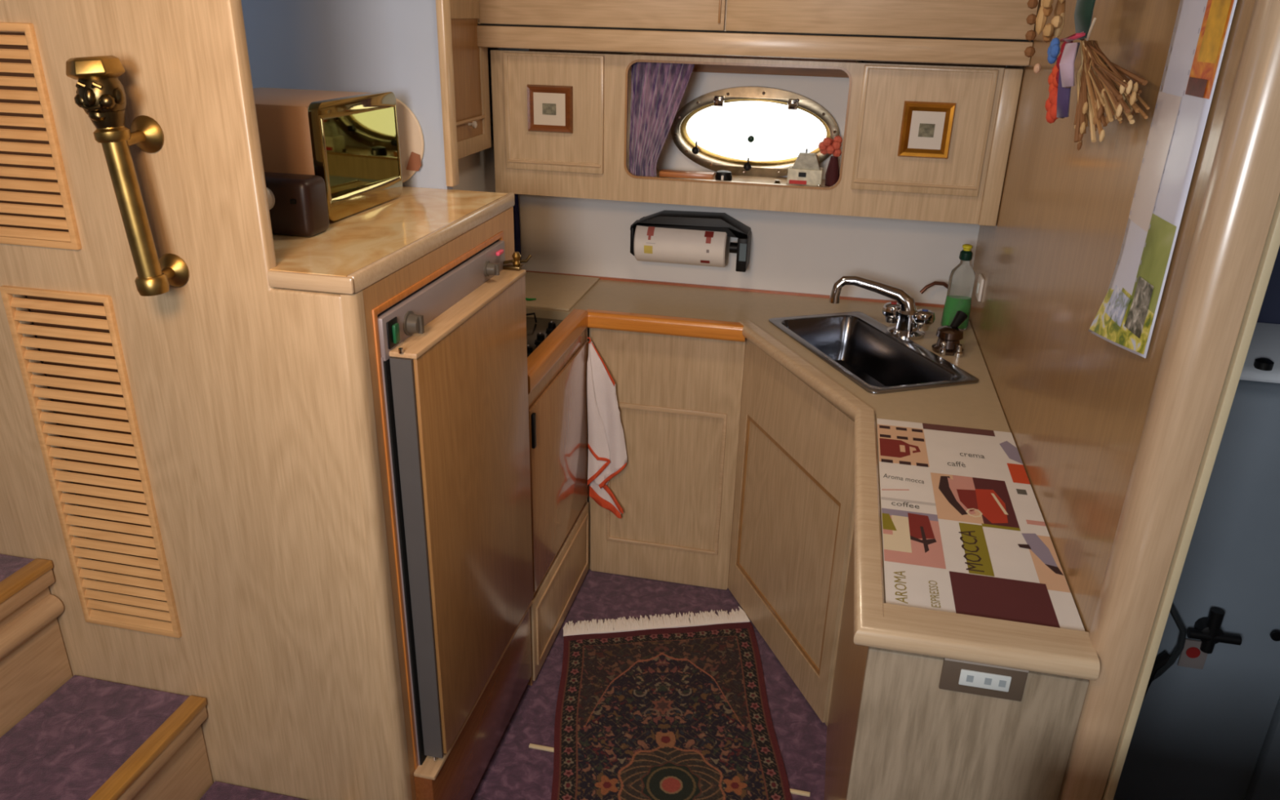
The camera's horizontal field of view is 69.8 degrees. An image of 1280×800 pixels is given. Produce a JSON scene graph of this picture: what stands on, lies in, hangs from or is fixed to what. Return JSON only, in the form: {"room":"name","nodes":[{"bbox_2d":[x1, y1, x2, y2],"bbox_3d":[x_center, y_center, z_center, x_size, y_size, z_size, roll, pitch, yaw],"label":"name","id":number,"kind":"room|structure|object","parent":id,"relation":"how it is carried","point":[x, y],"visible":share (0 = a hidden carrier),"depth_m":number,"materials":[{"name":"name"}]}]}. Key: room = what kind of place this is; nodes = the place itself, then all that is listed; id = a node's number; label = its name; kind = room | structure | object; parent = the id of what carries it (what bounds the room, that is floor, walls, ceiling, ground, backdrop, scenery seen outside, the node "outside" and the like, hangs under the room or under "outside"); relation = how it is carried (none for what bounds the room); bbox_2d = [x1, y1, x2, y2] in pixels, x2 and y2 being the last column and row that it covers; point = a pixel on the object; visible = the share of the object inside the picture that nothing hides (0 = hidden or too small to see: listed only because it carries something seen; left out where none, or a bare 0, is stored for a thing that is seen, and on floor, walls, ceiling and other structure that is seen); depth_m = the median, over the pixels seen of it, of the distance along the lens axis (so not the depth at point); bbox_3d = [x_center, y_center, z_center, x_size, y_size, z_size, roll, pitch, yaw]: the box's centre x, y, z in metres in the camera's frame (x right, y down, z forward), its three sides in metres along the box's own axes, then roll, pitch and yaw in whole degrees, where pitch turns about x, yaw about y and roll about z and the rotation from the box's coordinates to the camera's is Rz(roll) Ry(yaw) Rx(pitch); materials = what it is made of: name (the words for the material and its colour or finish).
{"room":"ship interior","nodes":[
{"label":"ship interior","id":0,"kind":"room"},
{"bbox_2d":[0,0,394,799],"bbox_3d":[-1.132,0.012,1.642,1.380,2.000,0.030,6,23,11],"label":"wall","id":1,"kind":"structure","parent":0,"point":[240,384],"depth_m":1.54,"materials":[{"name":"brown wood"}]},
{"bbox_2d":[0,22,81,249],"bbox_3d":[-1.002,-0.411,1.431,0.244,0.334,0.042,6,23,11],"label":"air vent","id":2,"kind":"object","parent":1,"relation":"in","point":[37,209],"visible":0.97,"depth_m":1.42,"materials":[{"name":"brown wood"}]},
{"bbox_2d":[0,285,182,638],"bbox_3d":[-0.963,0.125,1.647,0.208,0.673,0.042,6,23,11],"label":"air vent","id":3,"kind":"object","parent":1,"relation":"in","point":[78,340],"visible":0.98,"depth_m":1.62,"materials":[{"name":"brown wood"}]},
{"bbox_2d":[66,55,189,296],"bbox_3d":[-0.742,-0.319,1.336,0.081,0.345,0.108,6,23,11],"label":"handrail","id":4,"kind":"object","parent":1,"relation":"attached to","point":[100,93],"visible":1,"depth_m":1.31,"materials":[{"name":"gold metal"}]},
{"bbox_2d":[25,0,452,591],"bbox_3d":[-1.045,-0.268,2.308,1.243,2.000,0.030,6,23,11],"label":"wall","id":5,"kind":"structure","parent":0,"point":[355,46],"depth_m":1.99,"materials":[{"name":"white paint"}]},
{"bbox_2d":[435,0,459,186],"bbox_3d":[-0.414,-0.803,1.935,0.018,0.694,0.040,6,23,11],"label":"trim","id":6,"kind":"structure","parent":5,"relation":"attached to","point":[442,8],"depth_m":1.98,"materials":[{"name":"brown wood"}]},
{"bbox_2d":[100,568,826,799],"bbox_3d":[-0.196,1.292,1.308,3.600,0.050,4.300,6,23,11],"label":"floor","id":7,"kind":"structure","parent":0,"point":[515,771],"depth_m":2.40,"materials":[{"name":"purple carpet"}]},
{"bbox_2d":[0,554,306,799],"bbox_3d":[-1.275,0.670,1.421,1.280,0.955,0.916,6,23,11],"label":"staircase","id":8,"kind":"structure","parent":7,"relation":"on","point":[64,736],"depth_m":1.72,"materials":[{"name":"purple carpet"}]},
{"bbox_2d":[340,206,532,799],"bbox_3d":[-0.668,0.260,2.018,0.696,1.272,0.721,6,23,11],"label":"cabinet frame","id":9,"kind":"object","parent":7,"relation":"on","point":[456,775],"visible":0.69,"depth_m":1.68,"materials":[{"name":"beige wood"}]},
{"bbox_2d":[266,186,515,293],"bbox_3d":[-1.016,-0.379,1.837,1.352,0.030,0.734,6,23,11],"label":"countertop","id":10,"kind":"structure","parent":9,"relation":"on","point":[357,251],"depth_m":1.61,"materials":[{"name":"beige stone"}]},
{"bbox_2d":[264,172,329,236],"bbox_3d":[-0.664,-0.347,1.621,0.206,0.100,0.088,6,23,11],"label":"appliance","id":11,"kind":"object","parent":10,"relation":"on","point":[297,202],"visible":0.59,"depth_m":1.59,"materials":[{"name":"brown plastic"}]},
{"bbox_2d":[253,87,402,221],"bbox_3d":[-0.690,-0.495,1.819,0.317,0.216,0.297,6,23,11],"label":"toaster oven","id":12,"kind":"object","parent":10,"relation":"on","point":[348,140],"visible":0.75,"depth_m":1.73,"materials":[{"name":"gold metal"}]},
{"bbox_2d":[395,97,423,182],"bbox_3d":[-0.576,-0.577,2.042,0.200,0.200,0.020,6,23,11],"label":"round board","id":13,"kind":"object","parent":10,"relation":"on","point":[410,131],"visible":0.38,"depth_m":2.02,"materials":[{"name":"beige wood"}]},
{"bbox_2d":[377,239,533,765],"bbox_3d":[-0.614,0.171,1.955,0.608,0.948,0.571,6,23,11],"label":"refrigerator","id":14,"kind":"object","parent":9,"relation":"in","point":[454,350],"visible":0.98,"depth_m":1.78,"materials":[{"name":"brown wood"}]},
{"bbox_2d":[386,316,399,349],"bbox_3d":[-0.406,-0.110,1.506,0.003,0.046,0.034,6,23,11],"label":"switch plate","id":15,"kind":"object","parent":14,"relation":"attached to","point":[392,322],"depth_m":1.50,"materials":[{"name":"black plastic"}]},
{"bbox_2d":[391,323,399,343],"bbox_3d":[-0.401,-0.110,1.508,0.006,0.032,0.016,6,23,11],"label":"rocker switch","id":16,"kind":"object","parent":14,"relation":"attached to","point":[395,326],"depth_m":1.50,"materials":[{"name":"green plastic"}]},
{"bbox_2d":[502,251,531,270],"bbox_3d":[-0.268,-0.305,1.995,0.057,0.035,0.044,6,23,11],"label":"door latch","id":17,"kind":"structure","parent":9,"relation":"attached to","point":[515,264],"depth_m":1.99,"materials":[{"name":"gold metal"}]},
{"bbox_2d":[528,743,554,752],"bbox_3d":[-0.234,0.858,2.258,0.080,0.006,0.010,6,23,11],"label":"threshold strip","id":18,"kind":"object","parent":7,"relation":"on","point":[531,745],"visible":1,"depth_m":2.26,"materials":[{"name":"beige wood"}]},
{"bbox_2d":[527,327,588,685],"bbox_3d":[-0.377,0.258,2.589,0.352,0.844,0.563,6,23,11],"label":"base cabinet","id":19,"kind":"object","parent":7,"relation":"on","point":[557,410],"visible":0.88,"depth_m":2.50,"materials":[{"name":"brown wood"}]},
{"bbox_2d":[525,279,1099,680],"bbox_3d":[0.091,-0.018,2.112,1.428,0.054,1.671,6,23,11],"label":"countertop","id":20,"kind":"structure","parent":19,"relation":"on","point":[730,315],"depth_m":2.06,"materials":[{"name":"beige laminate"}]},
{"bbox_2d":[525,312,563,356],"bbox_3d":[-0.391,-0.172,2.450,0.318,0.043,0.422,6,23,11],"label":"gas hob","id":21,"kind":"object","parent":20,"relation":"in","point":[538,329],"visible":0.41,"depth_m":2.52,"materials":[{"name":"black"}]},
{"bbox_2d":[524,271,599,311],"bbox_3d":[-0.314,-0.337,2.798,0.303,0.006,0.355,6,23,11],"label":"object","id":22,"kind":"structure","parent":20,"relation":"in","point":[550,291],"depth_m":2.79,"materials":[{"name":"laminate"}]},
{"bbox_2d":[525,297,536,300],"bbox_3d":[-0.333,-0.297,2.685,0.063,0.008,0.024,6,23,11],"label":"peg","id":23,"kind":"object","parent":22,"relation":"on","point":[526,299],"visible":0.45,"depth_m":2.68,"materials":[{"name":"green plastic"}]},
{"bbox_2d":[768,311,978,394],"bbox_3d":[0.583,-0.073,2.408,0.300,0.140,0.565,-6,24,-17],"label":"sink","id":24,"kind":"object","parent":20,"relation":"in","point":[855,344],"visible":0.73,"depth_m":2.50,"materials":[{"name":"metal"}]},
{"bbox_2d":[829,275,934,339],"bbox_3d":[0.655,-0.255,2.485,0.281,0.143,0.102,6,23,11],"label":"mixer tap","id":25,"kind":"object","parent":20,"relation":"on","point":[910,322],"visible":1,"depth_m":2.47,"materials":[{"name":"silver metal"}]},
{"bbox_2d":[920,280,947,293],"bbox_3d":[0.854,-0.292,2.640,0.110,0.103,0.027,1,23,-1],"label":"tap","id":26,"kind":"object","parent":20,"relation":"on","point":[940,283],"visible":0.41,"depth_m":2.62,"materials":[{"name":"gold metal"}]},
{"bbox_2d":[931,311,967,357],"bbox_3d":[0.800,-0.174,2.364,0.081,0.100,0.101,6,23,11],"label":"tap","id":27,"kind":"object","parent":20,"relation":"on","point":[948,343],"visible":1,"depth_m":2.35,"materials":[{"name":"silver metal"}]},
{"bbox_2d":[940,244,975,329],"bbox_3d":[0.879,-0.310,2.514,0.074,0.234,0.046,6,23,11],"label":"soap bottle","id":28,"kind":"object","parent":20,"relation":"on","point":[962,279],"visible":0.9,"depth_m":2.50,"materials":[{"name":"clear plastic"}]},
{"bbox_2d":[876,418,1084,631],"bbox_3d":[0.568,0.185,1.629,0.274,0.002,0.694,6,23,11],"label":"placemat","id":29,"kind":"object","parent":20,"relation":"on","point":[965,531],"visible":1,"depth_m":1.54,"materials":[{"name":"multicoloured paper"}]},
{"bbox_3d":[-0.146,-0.171,2.631,0.010,0.017,0.010,6,23,11],"label":"towel hook","id":30,"kind":"object","parent":19,"relation":"attached to","visible":0},
{"bbox_2d":[586,342,626,518],"bbox_3d":[-0.096,0.101,2.740,0.121,0.572,0.043,6,23,11],"label":"tea towel","id":31,"kind":"object","parent":30,"relation":"hanging from","point":[606,449],"visible":1,"depth_m":2.74,"materials":[{"name":"fabric"}]},
{"bbox_2d":[588,328,746,590],"bbox_3d":[0.095,0.133,2.910,0.456,0.845,0.314,6,23,11],"label":"base cabinet","id":32,"kind":"object","parent":7,"relation":"on","point":[678,397],"visible":0.69,"depth_m":2.76,"materials":[{"name":"brown wood"}]},
{"bbox_2d":[551,606,791,799],"bbox_3d":[0.055,0.872,2.227,0.607,0.015,1.284,2,23,2],"label":"rug","id":33,"kind":"object","parent":7,"relation":"on","point":[664,707],"visible":1,"depth_m":2.37,"materials":[{"name":"fabric"}]},
{"bbox_2d":[727,338,854,726],"bbox_3d":[0.393,0.325,2.464,0.024,0.855,0.633,-6,24,-17],"label":"base cabinet","id":34,"kind":"object","parent":7,"relation":"on","point":[793,521],"visible":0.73,"depth_m":2.41,"materials":[{"name":"brown wood"}]},
{"bbox_2d":[790,788,809,796],"bbox_3d":[0.373,0.920,2.149,0.050,0.006,0.010,6,23,11],"label":"threshold strip","id":35,"kind":"object","parent":7,"relation":"on","point":[792,791],"visible":1,"depth_m":2.15,"materials":[{"name":"beige wood"}]},
{"bbox_2d":[824,528,1088,799],"bbox_3d":[0.544,0.613,1.799,0.296,0.852,0.788,6,23,11],"label":"base cabinet","id":36,"kind":"object","parent":7,"relation":"on","point":[893,734],"visible":0.46,"depth_m":1.33,"materials":[{"name":"brown wood"}]},
{"bbox_2d":[938,657,1028,701],"bbox_3d":[0.478,0.388,1.278,0.111,0.058,0.010,6,23,11],"label":"power socket","id":37,"kind":"object","parent":36,"relation":"attached to","point":[976,678],"visible":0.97,"depth_m":1.28,"materials":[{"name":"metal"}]},
{"bbox_2d":[1113,322,1279,799],"bbox_3d":[1.304,0.468,1.759,0.990,1.186,0.221,6,23,11],"label":"shower","id":38,"kind":"object","parent":7,"relation":"on","point":[1211,732],"visible":0.4,"depth_m":1.70,"materials":[{"name":"black plastic"}]},
{"bbox_2d":[1143,603,1279,698],"bbox_3d":[1.054,0.477,1.702,0.219,0.225,0.040,6,23,11],"label":"shower mixer","id":39,"kind":"object","parent":38,"relation":"attached to","point":[1193,653],"visible":0.88,"depth_m":1.68,"materials":[{"name":"black plastic"}]},
{"bbox_2d":[452,135,495,192],"bbox_3d":[-0.532,-0.062,2.731,0.030,1.315,0.795,6,23,11],"label":"wall","id":40,"kind":"structure","parent":0,"point":[477,170],"depth_m":2.65,"materials":[{"name":"white paint"}]},
{"bbox_2d":[449,0,491,159],"bbox_3d":[-0.618,-0.939,2.231,0.366,0.682,0.512,6,23,11],"label":"upper cabinet","id":41,"kind":"object","parent":40,"relation":"attached to","point":[470,61],"visible":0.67,"depth_m":2.38,"materials":[{"name":"brown wood"}]},
{"bbox_2d":[487,47,1006,502],"bbox_3d":[0.282,-0.457,2.832,3.600,2.000,0.030,6,23,11],"label":"wall","id":42,"kind":"structure","parent":0,"point":[798,252],"depth_m":2.77,"materials":[{"name":"white paint"}]},
{"bbox_2d":[513,193,521,263],"bbox_3d":[-0.403,-0.604,2.882,0.049,0.400,0.019,6,23,11],"label":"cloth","id":43,"kind":"object","parent":42,"relation":"hanging from","point":[516,207],"visible":0.19,"depth_m":2.90,"materials":[{"name":"black fabric"}]},
{"bbox_2d":[633,225,729,266],"bbox_3d":[0.127,-0.471,2.770,0.274,0.120,0.121,6,23,11],"label":"paper towel roll","id":44,"kind":"object","parent":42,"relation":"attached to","point":[652,244],"visible":0.94,"depth_m":2.72,"materials":[{"name":"white paper"}]},
{"bbox_2d":[630,209,751,271],"bbox_3d":[0.151,-0.485,2.766,0.357,0.150,0.112,6,23,11],"label":"towel holder","id":45,"kind":"object","parent":42,"relation":"attached to","point":[682,220],"visible":0.91,"depth_m":2.72,"materials":[{"name":"black plastic"}]},
{"bbox_2d":[630,209,751,237],"bbox_3d":[0.153,-0.531,2.757,0.354,0.058,0.092,6,23,11],"label":"hood","id":46,"kind":"object","parent":45,"relation":"attached to","point":[682,220],"depth_m":2.72,"materials":[{"name":"black plastic"}]},
{"bbox_2d":[525,270,944,307],"bbox_3d":[0.275,-0.348,2.860,1.400,0.008,0.006,6,23,11],"label":"trim","id":47,"kind":"structure","parent":42,"relation":"attached to","point":[600,277],"depth_m":2.85,"materials":[{"name":"brown wood"}]},
{"bbox_2d":[671,85,839,177],"bbox_3d":[0.331,-0.775,2.659,0.486,0.254,0.081,6,23,11],"label":"window","id":48,"kind":"structure","parent":42,"relation":"in","point":[749,131],"depth_m":2.68,"materials":[{"name":"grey metal"}]},
{"bbox_2d":[490,49,1023,226],"bbox_3d":[0.283,-0.744,2.535,1.364,0.382,0.276,6,23,11],"label":"upper cabinet","id":49,"kind":"object","parent":42,"relation":"attached to","point":[591,162],"depth_m":2.42,"materials":[{"name":"brown wood"}]},
{"bbox_2d":[526,84,573,133],"bbox_3d":[-0.246,-0.787,2.484,0.128,0.122,0.012,6,23,11],"label":"picture frame","id":50,"kind":"object","parent":49,"relation":"attached to","point":[549,108],"visible":1,"depth_m":2.48,"materials":[{"name":"brown wood"}]},
{"bbox_2d":[542,102,555,115],"bbox_3d":[-0.246,-0.788,2.484,0.038,0.029,0.001,6,23,11],"label":"print","id":51,"kind":"object","parent":50,"relation":"attached to","point":[548,108],"depth_m":2.48},
{"bbox_2d":[628,62,694,176],"bbox_3d":[0.057,-0.756,2.492,0.175,0.327,0.027,6,23,11],"label":"curtain","id":52,"kind":"object","parent":49,"relation":"hanging from","point":[657,89],"visible":0.84,"depth_m":2.48,"materials":[{"name":"purple fabric"}]},
{"bbox_2d":[658,168,715,179],"bbox_3d":[0.133,-0.638,2.608,0.155,0.022,0.040,6,23,11],"label":"wooden block","id":53,"kind":"object","parent":49,"relation":"on","point":[664,173],"visible":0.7,"depth_m":2.59,"materials":[{"name":"brown wood"}]},
{"bbox_2d":[715,170,732,181],"bbox_3d":[0.232,-0.616,2.544,0.048,0.036,0.048,6,23,11],"label":"candle holder","id":54,"kind":"object","parent":49,"relation":"on","point":[720,175],"visible":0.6,"depth_m":2.52,"materials":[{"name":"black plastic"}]},
{"bbox_2d":[773,179,780,183],"bbox_3d":[0.352,-0.601,2.542,0.080,0.016,0.023,0,23,-3],"label":"trinket","id":55,"kind":"object","parent":49,"relation":"on","point":[776,181],"visible":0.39,"depth_m":2.54},
{"bbox_2d":[786,152,822,186],"bbox_3d":[0.454,-0.628,2.516,0.095,0.090,0.077,6,23,11],"label":"ornament","id":56,"kind":"object","parent":49,"relation":"on","point":[806,170],"visible":0.84,"depth_m":2.50,"materials":[{"name":"white ceramic"}]},
{"bbox_2d":[817,135,842,186],"bbox_3d":[0.524,-0.663,2.544,0.066,0.136,0.050,6,23,11],"label":"flowers","id":57,"kind":"object","parent":49,"relation":"on","point":[827,145],"visible":0.99,"depth_m":2.53,"materials":[{"name":"red plant"}]},
{"bbox_2d":[897,101,955,159],"bbox_3d":[0.719,-0.677,2.303,0.124,0.135,0.012,6,23,11],"label":"picture frame","id":58,"kind":"object","parent":49,"relation":"attached to","point":[926,127],"visible":1,"depth_m":2.30,"materials":[{"name":"gold metal"}]},
{"bbox_2d":[918,123,935,137],"bbox_3d":[0.719,-0.677,2.303,0.037,0.032,0.001,6,23,11],"label":"print","id":59,"kind":"object","parent":58,"relation":"attached to","point":[925,130],"depth_m":2.30},
{"bbox_2d":[476,0,1039,66],"bbox_3d":[0.281,-1.109,2.350,1.376,0.418,0.334,6,23,11],"label":"overhead cabinet","id":60,"kind":"object","parent":42,"relation":"attached to","point":[966,32],"visible":0.88,"depth_m":2.24,"materials":[{"name":"brown wood"}]},
{"bbox_2d":[528,48,1005,77],"bbox_3d":[0.326,-0.948,2.589,1.335,0.053,0.018,6,23,11],"label":"trim","id":61,"kind":"structure","parent":42,"relation":"attached to","point":[697,68],"depth_m":2.58,"materials":[{"name":"brown wood"}]},
{"bbox_2d":[968,0,1255,633],"bbox_3d":[0.827,-0.068,1.951,0.055,2.000,1.620,6,23,11],"label":"wall partition","id":62,"kind":"structure","parent":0,"point":[1074,402],"depth_m":1.50,"materials":[{"name":"brown wood"}]},
{"bbox_2d":[975,273,984,301],"bbox_3d":[0.922,-0.306,2.493,0.010,0.062,0.063,6,23,11],"label":"light switch","id":63,"kind":"object","parent":62,"relation":"attached to","point":[980,282],"visible":1,"depth_m":2.48,"materials":[{"name":"white plastic"}]},
{"bbox_2d":[1024,0,1149,150],"bbox_3d":[0.703,-0.568,1.479,0.076,0.310,0.649,5,23,8],"label":"decoration","id":64,"kind":"object","parent":62,"relation":"attached to","point":[1101,86],"visible":1,"depth_m":1.41,"materials":[{"name":"plant"}]},
{"bbox_2d":[1088,0,1237,358],"bbox_3d":[0.667,-0.341,1.155,0.019,0.603,0.199,5,23,7],"label":"wall calendar","id":65,"kind":"object","parent":62,"relation":"attached to","point":[1126,317],"visible":1,"depth_m":1.16,"materials":[{"name":"multicoloured paper"}]},
{"bbox_2d":[1104,284,1129,326],"bbox_3d":[0.661,-0.131,1.271,0.006,0.040,0.079,6,23,11],"label":"photo","id":66,"kind":"object","parent":65,"relation":"attached to","point":[1117,304],"depth_m":1.27},
{"bbox_2d":[1089,287,1154,354],"bbox_3d":[0.656,-0.107,1.255,0.013,0.083,0.191,5,23,9],"label":"photo","id":67,"kind":"object","parent":65,"relation":"attached to","point":[1125,317],"depth_m":1.23},
{"bbox_2d":[1124,275,1153,338],"bbox_3d":[0.650,-0.121,1.195,0.003,0.070,0.054,4,23,6],"label":"photo","id":68,"kind":"object","parent":65,"relation":"attached to","point":[1139,309],"depth_m":1.19},
{"bbox_2d":[1131,213,1176,324],"bbox_3d":[0.652,-0.168,1.171,0.002,0.125,0.083,5,23,8],"label":"photo","id":69,"kind":"object","parent":65,"relation":"on","point":[1159,238],"depth_m":1.17},
{"bbox_2d":[1185,76,1207,97],"bbox_3d":[0.658,-0.370,1.086,0.001,0.020,0.056,5,23,9],"label":"photo","id":70,"kind":"object","parent":65,"relation":"attached to","point":[1195,86],"depth_m":1.09},
{"bbox_2d":[1185,0,1234,98],"bbox_3d":[0.661,-0.468,1.038,0.003,0.238,0.074,6,23,11],"label":"photo","id":71,"kind":"object","parent":65,"relation":"attached to","point":[1216,15],"depth_m":1.06},
{"bbox_2d":[1197,0,1231,63],"bbox_3d":[0.660,-0.484,1.027,0.001,0.200,0.054,5,23,8],"label":"photo","id":72,"kind":"object","parent":65,"relation":"on","point":[1216,24],"depth_m":1.05},
{"bbox_2d":[1057,0,1279,799],"bbox_3d":[0.649,0.243,1.208,0.056,2.000,0.050,6,23,11],"label":"trim","id":73,"kind":"structure","parent":62,"relation":"attached to","point":[1242,190],"depth_m":1.08,"materials":[{"name":"brown wood"}]},
{"bbox_2d":[1101,193,1279,799],"bbox_3d":[0.684,0.245,1.204,0.010,2.000,0.064,6,23,11],"label":"trim","id":74,"kind":"structure","parent":62,"relation":"attached to","point":[1272,244],"depth_m":1.11,"materials":[{"name":"beige wood"}]},
{"bbox_2d":[1256,245,1279,324],"bbox_3d":[1.329,0.043,1.719,1.034,2.000,0.030,6,23,11],"label":"wall","id":75,"kind":"structure","parent":0,"point":[1269,313],"depth_m":1.65,"materials":[{"name":"blue paint"}]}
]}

